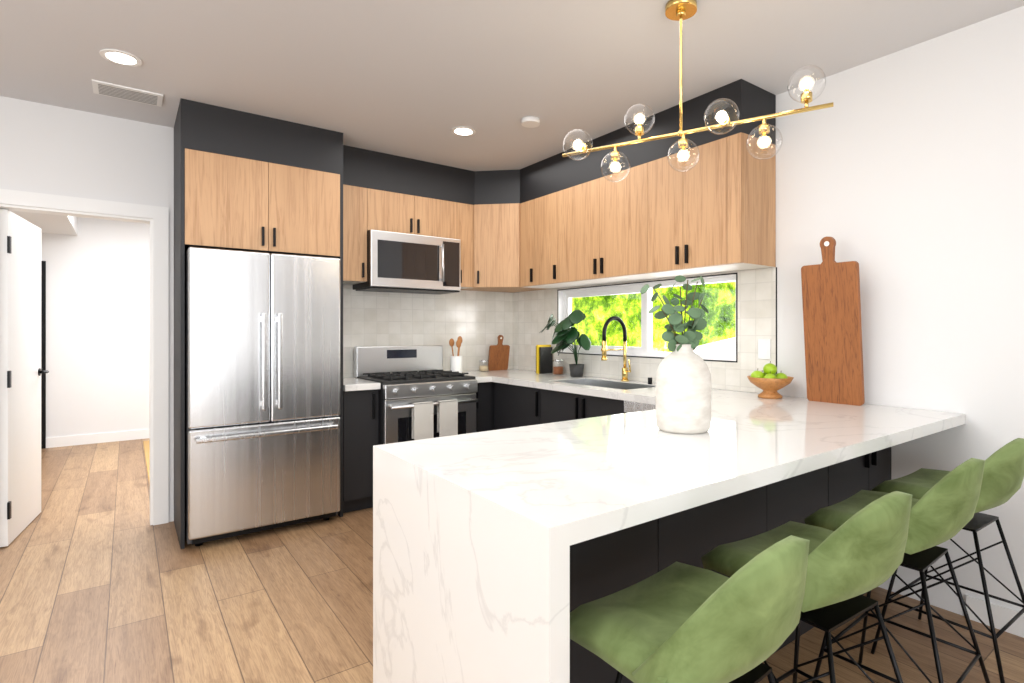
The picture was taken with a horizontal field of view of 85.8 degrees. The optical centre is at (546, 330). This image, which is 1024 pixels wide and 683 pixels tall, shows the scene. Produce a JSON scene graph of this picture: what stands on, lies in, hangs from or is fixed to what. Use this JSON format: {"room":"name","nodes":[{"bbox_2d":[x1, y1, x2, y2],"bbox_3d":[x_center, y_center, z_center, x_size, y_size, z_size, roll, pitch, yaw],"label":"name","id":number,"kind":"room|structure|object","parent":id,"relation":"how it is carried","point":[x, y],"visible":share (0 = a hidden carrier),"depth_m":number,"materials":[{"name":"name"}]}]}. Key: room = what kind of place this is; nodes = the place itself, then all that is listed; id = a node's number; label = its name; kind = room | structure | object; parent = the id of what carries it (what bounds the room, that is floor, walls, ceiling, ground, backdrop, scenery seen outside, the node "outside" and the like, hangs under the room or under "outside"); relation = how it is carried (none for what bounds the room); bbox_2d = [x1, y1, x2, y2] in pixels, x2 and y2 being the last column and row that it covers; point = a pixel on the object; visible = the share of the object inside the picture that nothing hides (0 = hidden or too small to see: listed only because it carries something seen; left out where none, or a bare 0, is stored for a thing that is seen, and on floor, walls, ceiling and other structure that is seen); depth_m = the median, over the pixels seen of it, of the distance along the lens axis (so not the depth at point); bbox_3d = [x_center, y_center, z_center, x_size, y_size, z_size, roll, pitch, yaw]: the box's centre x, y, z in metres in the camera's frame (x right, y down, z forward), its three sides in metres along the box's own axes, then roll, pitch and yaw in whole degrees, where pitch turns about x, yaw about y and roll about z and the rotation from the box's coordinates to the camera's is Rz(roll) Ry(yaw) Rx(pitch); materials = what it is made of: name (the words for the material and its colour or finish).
{"room":"kitchen","nodes":[
{"label":"kitchen","id":0,"kind":"room"},
{"bbox_2d":[9,210,77,235],"bbox_3d":[-4.941,-1.220,5.049,0.850,0.299,2.250,0,0,-37],"label":"ceiling","id":1,"kind":"structure","parent":0,"point":[56,224],"depth_m":5.50,"materials":[{"name":"white paint"}]},
{"bbox_2d":[41,217,149,437],"bbox_3d":[-4.645,-0.040,6.765,5.200,2.660,0.120,0,0,-37],"label":"wall","id":2,"kind":"structure","parent":0,"point":[98,323],"depth_m":6.31,"materials":[{"name":"white paint"}]},
{"bbox_2d":[41,261,45,448],"bbox_3d":[-5.797,0.265,5.789,0.785,2.050,0.033,0,0,-37],"label":"hall door","id":3,"kind":"structure","parent":2,"relation":"in","point":[43,354],"depth_m":6.01,"materials":[{"name":"black metal"}]},
{"bbox_2d":[46,429,149,447],"bbox_3d":[-5.241,1.235,6.226,3.600,0.110,0.014,0,0,-37],"label":"baseboard","id":4,"kind":"structure","parent":2,"relation":"attached to","point":[52,442],"depth_m":6.30,"materials":[{"name":"white wood"}]},
{"bbox_2d":[0,96,508,521],"bbox_3d":[-2.432,-0.040,3.862,5.200,2.660,0.120,0,0,-37],"label":"wall","id":5,"kind":"structure","parent":0,"point":[51,149],"depth_m":3.46,"materials":[{"name":"white paint"}]},
{"bbox_2d":[0,209,48,546],"bbox_3d":[-3.379,0.282,3.577,0.168,2.000,0.736,0,0,-37],"label":"door","id":6,"kind":"structure","parent":5,"relation":"in","point":[21,371],"depth_m":3.46,"materials":[{"name":"white painted wood"},{"name":"black metal"}]},
{"bbox_2d":[0,189,168,524],"bbox_3d":[-2.945,0.233,3.462,0.930,2.115,0.136,0,0,-37],"label":"door frame","id":7,"kind":"structure","parent":5,"relation":"attached to","point":[156,218],"depth_m":3.65,"materials":[{"name":"white wood"}]},
{"bbox_2d":[343,145,370,284],"bbox_3d":[-1.562,-0.870,4.227,0.254,0.999,0.344,0,0,-37],"label":"upper cabinet","id":8,"kind":"object","parent":5,"relation":"attached to","point":[356,161],"depth_m":4.12,"materials":[{"name":"brown wood"}]},
{"bbox_2d":[371,151,458,238],"bbox_3d":[-1.159,-0.870,4.534,0.760,0.999,0.344,0,0,-37],"label":"upper cabinet","id":9,"kind":"object","parent":5,"relation":"attached to","point":[409,196],"depth_m":4.39,"materials":[{"name":"brown wood"}]},
{"bbox_2d":[353,230,460,293],"bbox_3d":[-1.121,-0.536,4.484,0.756,0.437,0.470,0,0,-37],"label":"microwave","id":10,"kind":"object","parent":9,"relation":"attached to","point":[407,263],"visible":1,"depth_m":4.32,"materials":[{"name":"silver metal"}]},
{"bbox_2d":[343,284,510,376],"bbox_3d":[-1.054,0.003,4.835,1.800,0.742,0.003,0,0,-37],"label":"tile backsplash","id":11,"kind":"structure","parent":5,"relation":"attached to","point":[479,322],"depth_m":4.85,"materials":[{"name":"white tile"}]},
{"bbox_2d":[459,168,474,290],"bbox_3d":[-0.789,-0.870,4.816,0.170,0.999,0.344,0,0,-37],"label":"upper cabinet","id":12,"kind":"object","parent":5,"relation":"attached to","point":[464,175],"depth_m":4.68,"materials":[{"name":"brown wood"}]},
{"bbox_2d":[471,170,530,292],"bbox_3d":[-0.390,-0.870,4.937,0.636,0.999,0.636,0,0,-37],"label":"upper cabinet","id":13,"kind":"object","parent":5,"relation":"attached to","point":[494,194],"depth_m":4.69,"materials":[{"name":"brown wood"}]},
{"bbox_2d":[0,438,1023,682],"bbox_3d":[-1.077,1.315,2.085,5.500,0.050,11.950,0,0,-37],"label":"floor","id":14,"kind":"structure","parent":0,"point":[102,580],"depth_m":2.56,"materials":[{"name":"brown wood"}]},
{"bbox_2d":[143,440,149,486],"bbox_3d":[-3.388,1.284,5.479,0.960,0.011,2.950,0,0,-37],"label":"jute rug","id":15,"kind":"object","parent":14,"relation":"on","point":[146,444],"visible":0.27,"depth_m":5.62,"materials":[{"name":"brown carpet"}]},
{"bbox_2d":[174,98,342,548],"bbox_3d":[-1.957,-0.040,3.757,0.941,2.660,0.620,0,0,-37],"label":"surround","id":16,"kind":"object","parent":14,"relation":"on","point":[246,181],"visible":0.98,"depth_m":3.48,"materials":[{"name":"black"}]},
{"bbox_2d":[185,247,339,545],"bbox_3d":[-1.912,0.403,3.683,0.859,1.775,0.755,0,0,-37],"label":"refrigerator","id":17,"kind":"object","parent":14,"relation":"on","point":[262,391],"visible":1,"depth_m":3.39,"materials":[{"name":"grey metal"}]},
{"bbox_2d":[343,389,378,512],"bbox_3d":[-1.488,0.856,4.128,0.250,0.868,0.597,0,0,-37],"label":"base cabinet","id":18,"kind":"object","parent":14,"relation":"on","point":[360,408],"depth_m":3.89,"materials":[{"name":"black wood"}]},
{"bbox_2d":[343,377,380,390],"bbox_3d":[-1.476,0.398,4.113,0.251,0.045,0.628,0,0,-37],"label":"countertop","id":19,"kind":"structure","parent":18,"relation":"on","point":[349,383],"depth_m":3.89,"materials":[{"name":"stone"}]},
{"bbox_2d":[354,345,477,444],"bbox_3d":[-1.028,0.710,4.362,0.754,1.160,0.728,0,0,-37],"label":"range","id":20,"kind":"object","parent":14,"relation":"on","point":[406,377],"visible":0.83,"depth_m":4.25,"materials":[{"name":"silver metal"}]},
{"bbox_2d":[412,401,432,439],"bbox_3d":[-0.903,0.685,4.016,0.150,0.320,0.044,0,0,-37],"label":"hanging towel","id":21,"kind":"object","parent":20,"relation":"hanging from","point":[422,421],"visible":0.86,"depth_m":3.99,"materials":[{"name":"white fabric"}]},
{"bbox_2d":[437,399,457,436],"bbox_3d":[-0.744,0.670,4.137,0.150,0.290,0.044,0,0,-37],"label":"hanging towel","id":22,"kind":"object","parent":20,"relation":"hanging from","point":[447,418],"visible":0.81,"depth_m":4.11,"materials":[{"name":"white fabric"}]},
{"bbox_2d":[476,382,490,431],"bbox_3d":[-0.709,0.856,4.722,0.177,0.868,0.597,0,0,-37],"label":"base cabinet","id":23,"kind":"object","parent":14,"relation":"on","point":[483,406],"depth_m":4.50,"materials":[{"name":"black wood"}]},
{"bbox_2d":[464,373,478,382],"bbox_3d":[-0.769,0.398,4.652,0.002,0.045,0.628,0,0,-37],"label":"countertop","id":24,"kind":"structure","parent":23,"relation":"on","point":[476,375],"depth_m":4.64,"materials":[{"name":"stone"}]},
{"bbox_2d":[491,382,538,429],"bbox_3d":[-0.006,0.856,4.467,0.601,0.868,0.659,0,0,-37],"label":"base cabinet","id":25,"kind":"object","parent":14,"relation":"on","point":[512,406],"depth_m":4.31,"materials":[{"name":"black wood"}]},
{"bbox_2d":[539,389,618,423],"bbox_3d":[0.453,0.856,3.865,0.601,0.868,0.855,0,0,-37],"label":"base cabinet","id":26,"kind":"object","parent":14,"relation":"on","point":[554,406],"depth_m":3.75,"materials":[{"name":"black wood"}]},
{"bbox_2d":[570,516,666,682],"bbox_3d":[-0.097,0.856,1.756,0.599,0.868,0.658,0,0,-37],"label":"base cabinet","id":27,"kind":"object","parent":14,"relation":"on","point":[608,564],"depth_m":1.55,"materials":[{"name":"black wood"}]},
{"bbox_2d":[619,400,655,413],"bbox_3d":[0.890,0.856,3.292,0.601,0.868,0.586,0,0,-37],"label":"dishwasher","id":28,"kind":"object","parent":14,"relation":"on","point":[624,406],"depth_m":3.28,"materials":[{"name":"silver metal"}]},
{"bbox_2d":[570,535,809,682],"bbox_3d":[0.329,0.841,1.182,0.488,0.901,0.479,0,0,-37],"label":"stool","id":29,"kind":"object","parent":14,"relation":"on","point":[677,622],"visible":0.98,"depth_m":1.01,"materials":[{"name":"green fabric"}]},
{"bbox_2d":[667,484,770,577],"bbox_3d":[0.380,0.856,2.120,0.599,0.868,0.658,0,0,-37],"label":"base cabinet","id":30,"kind":"object","parent":14,"relation":"on","point":[692,533],"depth_m":1.85,"materials":[{"name":"black wood"}]},
{"bbox_2d":[373,401,910,682],"bbox_3d":[0.401,0.832,1.936,1.710,0.913,0.940,0,0,-37],"label":"countertop","id":31,"kind":"structure","parent":30,"relation":"on","point":[476,535],"depth_m":1.45,"materials":[{"name":"stone"}]},
{"bbox_2d":[640,275,710,433],"bbox_3d":[0.498,0.084,2.092,0.297,0.582,0.374,0,0,-37],"label":"vase","id":32,"kind":"object","parent":31,"relation":"on","point":[683,389],"visible":1,"depth_m":2.00,"materials":[{"name":"ceramic"}]},
{"bbox_2d":[771,464,834,653],"bbox_3d":[0.805,0.856,2.444,0.471,0.868,0.658,0,0,-37],"label":"base cabinet","id":33,"kind":"object","parent":14,"relation":"on","point":[795,498],"depth_m":2.20,"materials":[{"name":"black wood"}]},
{"bbox_2d":[462,369,964,439],"bbox_3d":[0.520,0.398,3.732,0.658,0.045,3.653,0,0,-37],"label":"countertop","id":34,"kind":"structure","parent":33,"relation":"on","point":[923,423],"depth_m":2.99,"materials":[{"name":"stone"}]},
{"bbox_2d":[449,336,462,372],"bbox_3d":[-0.788,0.212,4.826,0.144,0.326,0.105,0,0,-37],"label":"utensil crock","id":35,"kind":"object","parent":34,"relation":"on","point":[455,363],"visible":0.96,"depth_m":4.79,"materials":[{"name":"white ceramic"}]},
{"bbox_2d":[479,360,488,371],"bbox_3d":[-0.574,0.323,5.053,0.087,0.102,0.087,0,0,-37],"label":"oats","id":36,"kind":"object","parent":34,"relation":"on","point":[483,368],"visible":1,"depth_m":5.02,"materials":[{"name":"beige"}]},
{"bbox_2d":[488,335,509,370],"bbox_3d":[-0.443,0.209,5.178,0.215,0.337,0.075,0,0,-37],"label":"cutting board","id":37,"kind":"object","parent":34,"relation":"on","point":[498,358],"visible":0.92,"depth_m":5.17,"materials":[{"name":"brown wood"}]},
{"bbox_2d":[536,345,551,373],"bbox_3d":[-0.023,0.250,4.825,0.140,0.250,0.070,0,0,-37],"label":"upright books","id":38,"kind":"object","parent":34,"relation":"on","point":[543,359],"visible":0.98,"depth_m":4.79,"materials":[{"name":"black paper"}]},
{"bbox_2d":[553,359,563,374],"bbox_3d":[0.101,0.311,4.687,0.093,0.128,0.093,0,0,-37],"label":"snacks","id":39,"kind":"object","parent":34,"relation":"on","point":[557,370],"visible":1,"depth_m":4.65,"materials":[{"name":"glass"}]},
{"bbox_2d":[539,310,590,376],"bbox_3d":[0.166,0.107,4.423,0.311,0.536,0.498,0,0,-37],"label":"monstera plant","id":40,"kind":"object","parent":34,"relation":"on","point":[566,335],"visible":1,"depth_m":4.34,"materials":[{"name":"green plant"}]},
{"bbox_2d":[556,379,655,389],"bbox_3d":[0.403,0.492,3.911,0.366,0.226,0.796,0,0,-37],"label":"sink","id":41,"kind":"object","parent":34,"relation":"in","point":[609,384],"visible":0.04,"depth_m":4.14,"materials":[{"name":"silver metal"}]},
{"bbox_2d":[601,316,630,381],"bbox_3d":[0.513,0.135,3.997,0.261,0.479,0.096,0,0,-37],"label":"faucet","id":42,"kind":"object","parent":34,"relation":"on","point":[604,350],"visible":1,"depth_m":4.03,"materials":[{"name":"gold metal"}]},
{"bbox_2d":[747,361,793,398],"bbox_3d":[1.250,0.273,3.073,0.244,0.203,0.244,0,0,-37],"label":"bowl","id":43,"kind":"object","parent":34,"relation":"on","point":[769,381],"visible":1,"depth_m":3.03,"materials":[{"name":"brown wood"}]},
{"bbox_2d":[801,237,864,405],"bbox_3d":[1.460,-0.051,2.818,0.104,0.854,0.280,0,0,-37],"label":"cutting board","id":44,"kind":"object","parent":34,"relation":"on","point":[831,301],"visible":1,"depth_m":2.80,"materials":[{"name":"brown wood"}]},
{"bbox_2d":[701,491,912,682],"bbox_3d":[0.732,0.841,1.490,0.486,0.901,0.475,0,0,-37],"label":"stool","id":45,"kind":"object","parent":14,"relation":"on","point":[853,558],"visible":0.81,"depth_m":1.31,"materials":[{"name":"green fabric"}]},
{"bbox_2d":[835,452,874,594],"bbox_3d":[1.147,0.856,2.705,0.390,0.868,0.658,0,0,-37],"label":"base cabinet","id":46,"kind":"object","parent":14,"relation":"on","point":[852,476],"depth_m":2.47,"materials":[{"name":"black wood"}]},
{"bbox_2d":[731,393,742,396],"bbox_3d":[1.070,0.398,3.037,0.330,0.045,0.002,0,0,-37],"label":"countertop","id":47,"kind":"structure","parent":46,"relation":"on","point":[732,394],"depth_m":3.20,"materials":[{"name":"stone"}]},
{"bbox_2d":[875,447,890,486],"bbox_3d":[1.405,0.856,2.901,0.257,0.868,0.658,0,0,-37],"label":"base cabinet","id":48,"kind":"object","parent":14,"relation":"on","point":[882,457],"depth_m":2.65,"materials":[{"name":"black wood"}]},
{"bbox_2d":[804,458,989,682],"bbox_3d":[1.180,0.841,1.832,0.485,0.901,0.471,0,0,-37],"label":"stool","id":49,"kind":"object","parent":14,"relation":"on","point":[943,509],"visible":0.77,"depth_m":1.67,"materials":[{"name":"green fabric"}]},
{"bbox_2d":[871,438,1023,682],"bbox_3d":[1.607,0.841,2.157,0.485,0.901,0.467,0,0,-37],"label":"stool","id":50,"kind":"object","parent":14,"relation":"on","point":[1003,477],"visible":0.67,"depth_m":2.01,"materials":[{"name":"green fabric"}]},
{"bbox_2d":[0,0,1023,170],"bbox_3d":[-1.077,-1.395,2.085,5.500,0.050,11.950,0,0,-37],"label":"ceiling","id":51,"kind":"structure","parent":0,"point":[417,79],"depth_m":2.75,"materials":[{"name":"white paint"}]},
{"bbox_2d":[99,49,141,66],"bbox_3d":[-2.132,-1.366,2.758,0.170,0.007,0.170,0,0,-37],"label":"recessed light","id":52,"kind":"object","parent":51,"relation":"in","point":[119,57],"visible":1,"depth_m":2.75,"materials":[{"name":"white plastic"}]},
{"bbox_2d":[92,79,162,106],"bbox_3d":[-2.411,-1.365,3.174,0.320,0.009,0.200,0,0,-37],"label":"ceiling vent","id":53,"kind":"object","parent":51,"relation":"in","point":[125,93],"visible":0.98,"depth_m":3.16,"materials":[{"name":"white metal"}]},
{"bbox_2d":[451,126,475,135],"bbox_3d":[-0.568,-1.366,3.775,0.170,0.007,0.170,0,0,-37],"label":"recessed light","id":54,"kind":"object","parent":51,"relation":"in","point":[463,131],"visible":1,"depth_m":3.77,"materials":[{"name":"white plastic"}]},
{"bbox_2d":[521,116,539,127],"bbox_3d":[-0.102,-1.355,3.576,0.120,0.030,0.120,0,0,-37],"label":"smoke detector","id":55,"kind":"object","parent":51,"relation":"attached to","point":[530,122],"visible":1,"depth_m":3.55,"materials":[{"name":"white plastic"}]},
{"bbox_2d":[562,0,833,181],"bbox_3d":[0.542,-1.019,2.273,1.140,0.702,0.227,0,0,31],"label":"pendant chandelier","id":56,"kind":"object","parent":51,"relation":"hanging from","point":[678,10],"visible":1,"depth_m":2.29,"materials":[{"name":"gold metal"}]},
{"bbox_2d":[515,6,1023,615],"bbox_3d":[2.111,-0.040,2.315,0.150,2.660,8.150,0,0,-37],"label":"wall","id":57,"kind":"structure","parent":0,"point":[901,176],"depth_m":2.58,"materials":[{"name":"white paint"}]},
{"bbox_2d":[519,165,562,290],"bbox_3d":[-0.024,-0.870,4.699,0.344,0.999,0.210,0,0,-37],"label":"upper cabinet","id":58,"kind":"object","parent":57,"relation":"attached to","point":[524,173],"depth_m":4.62,"materials":[{"name":"brown wood"}]},
{"bbox_2d":[531,155,565,287],"bbox_3d":[0.133,-0.870,4.492,0.344,0.999,0.310,0,0,-37],"label":"upper cabinet","id":59,"kind":"object","parent":57,"relation":"attached to","point":[542,172],"depth_m":4.41,"materials":[{"name":"brown wood"}]},
{"bbox_2d":[555,122,662,286],"bbox_3d":[0.506,-0.870,4.003,0.344,0.999,0.920,0,0,-37],"label":"upper cabinet","id":60,"kind":"object","parent":57,"relation":"attached to","point":[556,221],"depth_m":3.90,"materials":[{"name":"brown wood"}]},
{"bbox_2d":[511,267,776,392],"bbox_3d":[0.505,0.003,4.293,0.005,0.742,2.755,0,0,-37],"label":"tile backsplash","id":61,"kind":"structure","parent":57,"relation":"attached to","point":[531,311],"depth_m":3.91,"materials":[{"name":"white tile"}]},
{"bbox_2d":[758,339,770,358],"bbox_3d":[1.288,0.110,3.253,0.007,0.120,0.080,0,0,-37],"label":"electrical outlet plate","id":62,"kind":"object","parent":61,"relation":"attached to","point":[764,348],"visible":1,"depth_m":3.25,"materials":[{"name":"white plastic"}]},
{"bbox_2d":[557,273,736,361],"bbox_3d":[0.684,-0.080,4.144,0.112,0.556,1.786,0,0,-37],"label":"window","id":63,"kind":"structure","parent":57,"relation":"in","point":[566,296],"depth_m":4.09,"materials":[{"name":"white plastic"}]},
{"bbox_2d":[643,79,775,277],"bbox_3d":[0.991,-0.870,3.366,0.344,0.999,0.680,0,0,-37],"label":"upper cabinet","id":64,"kind":"object","parent":57,"relation":"attached to","point":[717,215],"depth_m":3.17,"materials":[{"name":"brown wood"}]},
{"bbox_2d":[966,595,1023,637],"bbox_3d":[3.202,1.240,0.748,0.014,0.100,4.335,0,0,-37],"label":"baseboard","id":65,"kind":"structure","parent":57,"relation":"attached to","point":[1003,616],"depth_m":2.38,"materials":[{"name":"white"}]},
{"label":"outside","id":66,"kind":"structure","parent":0,"visible":0},
{"bbox_2d":[572,282,735,354],"bbox_3d":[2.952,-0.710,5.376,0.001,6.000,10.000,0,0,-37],"label":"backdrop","id":67,"kind":"structure","parent":66,"point":[632,311],"depth_m":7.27,"materials":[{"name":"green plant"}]}
]}

